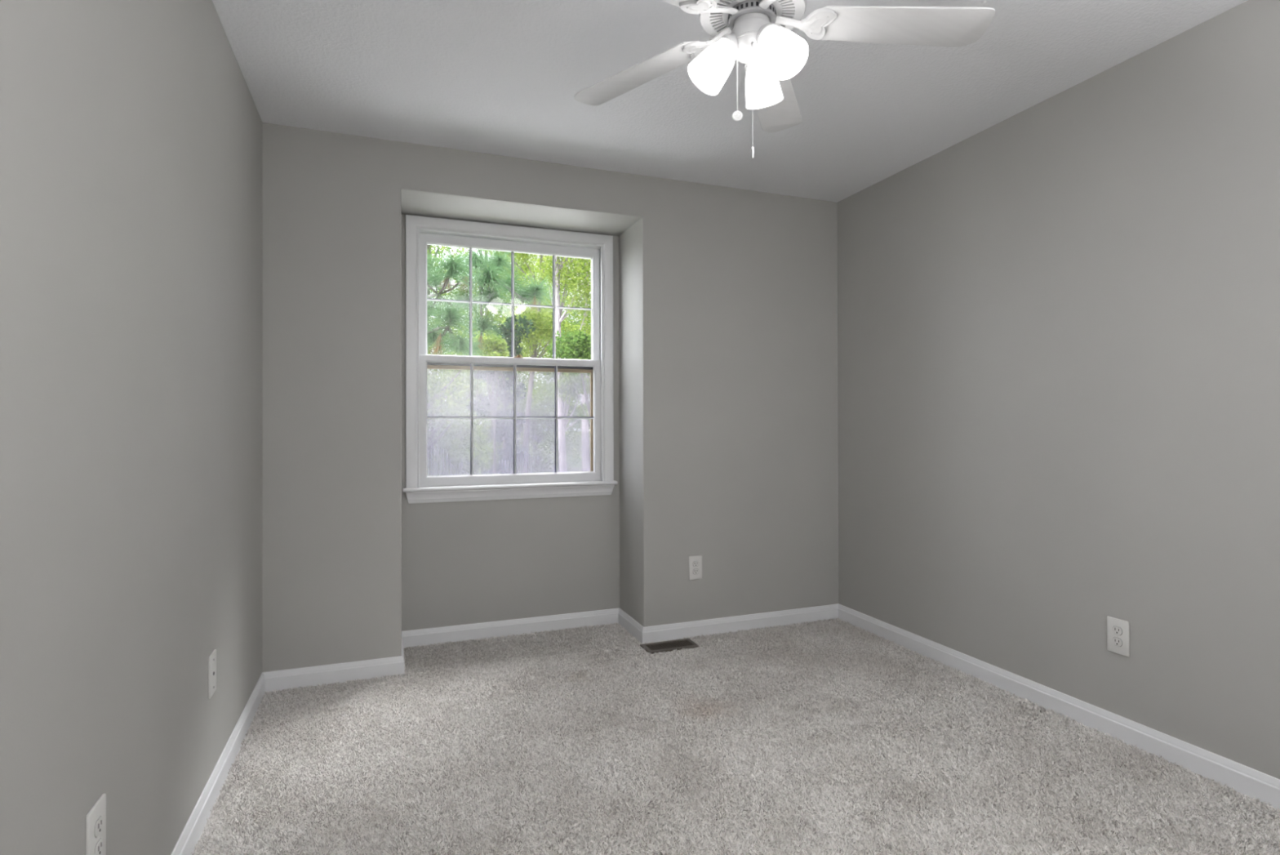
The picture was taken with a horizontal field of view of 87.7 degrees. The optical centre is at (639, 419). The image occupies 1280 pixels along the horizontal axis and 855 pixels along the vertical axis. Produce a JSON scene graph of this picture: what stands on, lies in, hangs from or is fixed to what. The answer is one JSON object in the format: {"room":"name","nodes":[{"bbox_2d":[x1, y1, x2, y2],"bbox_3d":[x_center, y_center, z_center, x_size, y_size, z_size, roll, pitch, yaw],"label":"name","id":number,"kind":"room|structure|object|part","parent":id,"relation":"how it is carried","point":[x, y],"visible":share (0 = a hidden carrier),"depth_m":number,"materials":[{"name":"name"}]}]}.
{"room":"empty bedroom","nodes":[
{"label":"empty bedroom","id":0,"kind":"room"},
{"bbox_2d":[0,0,262,854],"bbox_3d":[-1.103,-0.045,1.351,0.100,2.690,4.240,0,0,-21],"label":"wall","id":1,"kind":"structure","parent":0,"point":[131,131],"depth_m":1.36,"materials":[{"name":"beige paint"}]},
{"bbox_2d":[85,792,106,854],"bbox_3d":[-0.994,0.765,1.219,0.009,0.126,0.077,0,0,-21],"label":"wall outlet","id":2,"kind":"object","parent":1,"relation":"attached to","point":[95,819],"visible":1,"depth_m":1.21,"materials":[{"name":"white plastic"}]},
{"bbox_2d":[94,837,103,854],"bbox_3d":[-0.992,0.785,1.219,0.005,0.029,0.036,0,0,-21],"label":"receptacle","id":3,"kind":"object","parent":2,"relation":"attached to","point":[99,842],"depth_m":1.22,"materials":[{"name":"white plastic"}]},
{"bbox_2d":[94,815,103,837],"bbox_3d":[-0.992,0.744,1.219,0.005,0.029,0.036,0,0,-21],"label":"receptacle","id":4,"kind":"object","parent":2,"relation":"attached to","point":[99,820],"depth_m":1.22,"materials":[{"name":"white plastic"}]},
{"bbox_2d":[208,648,216,698],"bbox_3d":[-1.303,0.772,2.030,0.007,0.126,0.077,0,0,-21],"label":"jack plate","id":5,"kind":"object","parent":1,"relation":"attached to","point":[212,657],"visible":1,"depth_m":2.02,"materials":[{"name":"white plastic"}]},
{"bbox_2d":[170,671,265,854],"bbox_3d":[-0.973,1.116,1.169,0.012,0.086,3.620,0,0,-21],"label":"baseboard","id":6,"kind":"structure","parent":1,"relation":"attached to","point":[196,823],"depth_m":2.06,"materials":[{"name":"white wood"}]},
{"bbox_2d":[400,213,619,631],"bbox_3d":[-0.701,0.123,3.698,1.193,2.372,0.135,0,0,-21],"label":"wall","id":7,"kind":"structure","parent":0,"point":[469,562],"depth_m":3.62,"materials":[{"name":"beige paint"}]},
{"bbox_2d":[401,635,404,662],"bbox_3d":[-1.155,1.126,3.235,0.012,0.086,0.398,0,0,-21],"label":"baseboard","id":8,"kind":"structure","parent":7,"relation":"attached to","point":[402,650],"depth_m":3.18,"materials":[{"name":"white wood"}]},
{"bbox_2d":[403,214,617,503],"bbox_3d":[-0.705,-0.313,3.691,1.151,1.486,0.210,0,0,-21],"label":"window","id":9,"kind":"structure","parent":7,"relation":"in","point":[433,473],"depth_m":3.66,"materials":[{"name":"white"}]},
{"bbox_3d":[-0.704,-0.649,3.696,1.000,0.677,0.030,0,0,-21],"label":"sash","id":10,"kind":"part","parent":9,"relation":"part of","materials":[{"name":"white plastic"}]},
{"bbox_3d":[-0.715,0.026,3.724,0.992,0.643,0.018,0,0,-21],"label":"screen frame","id":11,"kind":"part","parent":9,"relation":"part of","materials":[{"name":"white plastic"}]},
{"bbox_3d":[-0.691,0.003,3.663,1.000,0.690,0.030,0,0,-21],"label":"sash","id":12,"kind":"part","parent":9,"relation":"part of","materials":[{"name":"white plastic"}]},
{"bbox_2d":[401,607,619,648],"bbox_3d":[-0.672,1.127,3.625,1.193,0.086,0.012,0,0,-21],"label":"baseboard","id":13,"kind":"structure","parent":7,"relation":"attached to","point":[428,636],"depth_m":3.60,"materials":[{"name":"white wood"}]},
{"bbox_2d":[618,608,643,644],"bbox_3d":[-0.052,1.125,3.654,0.012,0.086,0.398,0,0,-21],"label":"baseboard","id":14,"kind":"structure","parent":7,"relation":"attached to","point":[633,626],"depth_m":3.63,"materials":[{"name":"white wood"}]},
{"bbox_2d":[262,122,838,671],"bbox_3d":[-0.321,0.013,3.637,2.986,2.590,0.520,0,0,-21],"label":"wall","id":15,"kind":"structure","parent":0,"point":[728,296],"depth_m":3.50,"materials":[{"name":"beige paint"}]},
{"bbox_2d":[262,655,404,692],"bbox_3d":[-1.350,1.125,2.955,0.576,0.086,0.012,0,0,-21],"label":"baseboard","id":16,"kind":"structure","parent":15,"relation":"attached to","point":[329,673],"depth_m":2.95,"materials":[{"name":"white wood"}]},
{"bbox_2d":[688,555,702,579],"bbox_3d":[0.299,0.794,3.586,0.077,0.126,0.009,0,0,-21],"label":"wall outlet","id":17,"kind":"object","parent":15,"relation":"attached to","point":[695,562],"visible":1,"depth_m":3.58,"materials":[{"name":"white plastic"}]},
{"bbox_2d":[693,568,698,573],"bbox_3d":[0.300,0.815,3.584,0.036,0.029,0.005,0,0,-21],"label":"receptacle","id":18,"kind":"object","parent":17,"relation":"attached to","point":[695,571],"depth_m":3.58,"materials":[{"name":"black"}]},
{"bbox_2d":[693,560,698,566],"bbox_3d":[0.300,0.774,3.584,0.034,0.028,0.005,0,0,-21],"label":"receptacle","id":19,"kind":"object","parent":17,"relation":"attached to","point":[695,563],"depth_m":3.58,"materials":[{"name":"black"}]},
{"bbox_2d":[642,603,838,644],"bbox_3d":[0.591,1.124,3.693,1.242,0.086,0.012,0,0,-21],"label":"baseboard","id":20,"kind":"structure","parent":15,"relation":"attached to","point":[655,633],"depth_m":3.67,"materials":[{"name":"white wood"}]},
{"bbox_2d":[212,0,1248,202],"bbox_3d":[0.411,-1.343,1.709,2.986,0.100,3.620,0,0,-21],"label":"ceiling","id":21,"kind":"structure","parent":0,"point":[502,77],"depth_m":2.52,"materials":[{"name":"white paint"}]},
{"bbox_2d":[573,0,995,159],"bbox_3d":[0.315,-1.000,1.846,1.259,0.583,1.237,0,0,-21],"label":"ceiling fan","id":22,"kind":"object","parent":21,"relation":"hanging from","point":[757,33],"visible":1,"depth_m":1.87,"materials":[{"name":"white plastic"}]},
{"bbox_3d":[-0.008,-1.104,2.129,0.496,0.050,0.142,0,0,39],"label":"blade","id":23,"kind":"part","parent":22,"relation":"part of","materials":[{"name":"white wood"}]},
{"bbox_3d":[-0.017,-1.106,1.651,0.496,0.050,0.142,0,0,-33],"label":"blade","id":24,"kind":"part","parent":22,"relation":"part of","materials":[{"name":"white wood"}]},
{"bbox_3d":[0.217,-1.010,1.877,0.075,0.084,0.055,0,0,-21],"label":"bulb","id":25,"kind":"part","parent":22,"relation":"part of","materials":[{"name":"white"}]},
{"bbox_3d":[0.202,-0.996,1.879,0.140,0.147,0.112,0,0,-21],"label":"lamp shade","id":26,"kind":"part","parent":22,"relation":"part of","materials":[{"name":"white glass"}]},
{"bbox_2d":[719,33,738,57],"bbox_3d":[0.254,-1.058,1.879,0.063,0.061,0.069,0,0,-21],"label":"socket","id":27,"kind":"object","parent":22,"relation":"attached to","point":[728,43],"depth_m":1.85,"materials":[{"name":"grey ceramic"}]},
{"bbox_3d":[0.270,-0.928,1.845,0.003,0.150,0.003,0,0,-21],"label":"pull chain","id":28,"kind":"part","parent":22,"relation":"part of","materials":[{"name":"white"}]},
{"bbox_3d":[0.305,-0.877,1.805,0.002,0.284,0.002,0,0,-21],"label":"pull chain","id":29,"kind":"part","parent":22,"relation":"part of","materials":[{"name":"silver metal"}]},
{"bbox_3d":[0.367,-0.996,1.991,0.129,0.147,0.128,0,0,-21],"label":"lamp shade","id":30,"kind":"part","parent":22,"relation":"part of","materials":[{"name":"white glass"}]},
{"bbox_2d":[756,22,778,48],"bbox_3d":[0.353,-1.058,1.832,0.069,0.061,0.063,0,0,-21],"label":"socket","id":31,"kind":"object","parent":22,"relation":"attached to","point":[763,29],"depth_m":1.81,"materials":[{"name":"grey ceramic"}]},
{"bbox_3d":[0.450,-1.105,2.269,0.142,0.050,0.496,0,0,21],"label":"blade","id":32,"kind":"part","parent":22,"relation":"part of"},
{"bbox_3d":[0.376,-1.010,1.802,0.055,0.084,0.076,0,0,-21],"label":"bulb","id":33,"kind":"part","parent":22,"relation":"part of","materials":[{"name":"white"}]},
{"bbox_3d":[0.388,-0.997,1.793,0.111,0.147,0.140,0,0,-21],"label":"lamp shade","id":34,"kind":"part","parent":22,"relation":"part of","materials":[{"name":"white glass"}]},
{"bbox_3d":[0.724,-1.107,1.877,0.496,0.050,0.142,0,0,3],"label":"blade","id":35,"kind":"part","parent":22,"relation":"part of","materials":[{"name":"white wood"}]},
{"bbox_2d":[191,617,1279,854],"bbox_3d":[0.349,1.221,1.877,2.986,0.155,4.005,0,0,-21],"label":"floor","id":36,"kind":"structure","parent":0,"point":[831,736],"depth_m":2.23,"materials":[{"name":"beige carpet"}]},
{"bbox_2d":[640,638,699,653],"bbox_3d":[0.153,1.163,3.427,0.278,0.011,0.138,0,0,-21],"label":"floor vent","id":37,"kind":"object","parent":36,"relation":"in","point":[671,645],"visible":1,"depth_m":3.42,"materials":[{"name":"brown metal"}]},
{"bbox_2d":[836,0,1279,778],"bbox_3d":[1.782,-0.048,2.447,0.100,2.690,4.240,0,0,-21],"label":"wall","id":38,"kind":"structure","parent":0,"point":[1059,323],"depth_m":2.49,"materials":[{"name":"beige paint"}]},
{"bbox_2d":[838,603,1279,809],"bbox_3d":[1.807,1.114,2.225,0.012,0.086,3.620,0,0,-21],"label":"baseboard","id":39,"kind":"structure","parent":38,"relation":"attached to","point":[1245,780],"depth_m":2.49,"materials":[{"name":"white wood"}]},
{"bbox_2d":[1106,615,1129,656],"bbox_3d":[1.735,0.784,2.418,0.009,0.126,0.077,0,0,-21],"label":"wall outlet","id":40,"kind":"object","parent":38,"relation":"attached to","point":[1117,629],"visible":1,"depth_m":2.41,"materials":[{"name":"white plastic"}]},
{"bbox_2d":[1112,636,1122,646],"bbox_3d":[1.734,0.805,2.417,0.005,0.028,0.034,0,0,-21],"label":"receptacle","id":41,"kind":"object","parent":40,"relation":"attached to","point":[1117,641],"depth_m":2.42,"materials":[{"name":"white plastic"}]},
{"bbox_2d":[1112,625,1122,635],"bbox_3d":[1.733,0.764,2.418,0.005,0.029,0.036,0,0,-21],"label":"receptacle","id":42,"kind":"object","parent":40,"relation":"attached to","point":[1117,629],"depth_m":2.42,"materials":[{"name":"white plastic"}]},
{"label":"outside","id":43,"kind":"structure","parent":0,"visible":0},
{"bbox_2d":[435,431,590,473],"bbox_3d":[-16.126,2.570,83.243,150.000,0.200,159.400,0,0,-21],"label":"ground","id":44,"kind":"structure","parent":43,"point":[579,465],"depth_m":38.62,"materials":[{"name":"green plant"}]},
{"bbox_2d":[426,245,491,456],"bbox_3d":[-8.456,-2.557,26.990,4.495,9.529,3.891,0,0,-21],"label":"tree","id":45,"kind":"object","parent":44,"relation":"on","point":[437,384],"visible":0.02,"depth_m":26.96,"materials":[{"name":"green plant"}]},
{"bbox_2d":[426,244,502,475],"bbox_3d":[-5.558,-2.650,16.882,4.564,9.633,4.423,0,0,-21],"label":"tree","id":46,"kind":"object","parent":44,"relation":"on","point":[460,386],"visible":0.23,"depth_m":16.87,"materials":[{"name":"green plant"}]},
{"bbox_2d":[434,286,513,458],"bbox_3d":[-8.194,-2.711,32.898,4.411,10.247,3.727,0,0,-18],"label":"tree","id":47,"kind":"object","parent":44,"relation":"on","point":[489,440],"visible":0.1,"depth_m":32.73,"materials":[{"name":"green plant"}]},
{"bbox_2d":[427,246,555,471],"bbox_3d":[-4.997,-2.670,22.444,4.611,9.704,4.292,0,0,-21],"label":"tree","id":48,"kind":"object","parent":44,"relation":"on","point":[522,406],"visible":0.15,"depth_m":22.31,"materials":[{"name":"green plant"}]},
{"bbox_2d":[426,244,562,379],"bbox_3d":[-2.093,-1.932,4.586,3.054,8.005,1.277,0,0,-4],"label":"pine tree","id":49,"kind":"object","parent":44,"relation":"on","point":[526,294],"visible":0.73,"depth_m":4.55,"materials":[{"name":"green plant"}]},
{"bbox_2d":[489,253,590,469],"bbox_3d":[-4.471,-2.577,29.122,4.417,9.657,4.256,0,0,-15],"label":"tree","id":50,"kind":"object","parent":44,"relation":"on","point":[540,434],"visible":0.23,"depth_m":28.69,"materials":[{"name":"green plant"}]},
{"bbox_2d":[529,282,590,457],"bbox_3d":[-4.146,-2.479,34.978,4.380,9.482,4.054,0,0,-21],"label":"tree","id":51,"kind":"object","parent":44,"relation":"on","point":[579,420],"visible":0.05,"depth_m":34.33,"materials":[{"name":"green plant"}]},
{"bbox_2d":[560,258,591,470],"bbox_3d":[-0.696,-2.402,17.801,3.361,9.060,2.863,0,0,-21],"label":"deciduous tree","id":52,"kind":"object","parent":44,"relation":"on","point":[584,425],"visible":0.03,"depth_m":17.33,"materials":[{"name":"green plant"}]},
{"bbox_3d":[-2.325,2.085,10.342,20.000,0.020,8.500,0,0,-21],"label":"patio","id":53,"kind":"object","parent":44,"relation":"on","visible":0},
{"bbox_2d":[472,330,509,462],"bbox_3d":[-1.920,0.457,8.715,0.438,3.263,0.649,0,0,9],"label":"shrub","id":54,"kind":"object","parent":53,"relation":"on","point":[494,348],"visible":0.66,"depth_m":8.66,"materials":[{"name":"green plant"}]},
{"bbox_2d":[466,314,535,474],"bbox_3d":[-1.988,0.272,9.640,0.986,3.645,0.920,0,0,-21],"label":"shrub","id":55,"kind":"object","parent":53,"relation":"on","point":[505,385],"visible":0.41,"depth_m":9.68,"materials":[{"name":"green plant"}]},
{"bbox_2d":[480,249,577,416],"bbox_3d":[-2.283,-1.522,14.059,2.602,7.280,2.184,0,0,-11],"label":"deciduous tree","id":56,"kind":"object","parent":53,"relation":"on","point":[536,317],"visible":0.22,"depth_m":14.01,"materials":[{"name":"green plant"}]},
{"bbox_2d":[519,254,591,462],"bbox_3d":[-0.886,-1.651,11.659,2.281,7.503,1.946,0,0,-21],"label":"deciduous tree","id":57,"kind":"object","parent":53,"relation":"on","point":[565,384],"visible":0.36,"depth_m":11.42,"materials":[{"name":"green plant"}]},
{"bbox_2d":[546,328,591,427],"bbox_3d":[-1.016,0.344,10.403,0.894,3.500,1.017,0,0,-21],"label":"shrub","id":58,"kind":"object","parent":53,"relation":"on","point":[578,346],"visible":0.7,"depth_m":10.20,"materials":[{"name":"green plant"}]}
]}

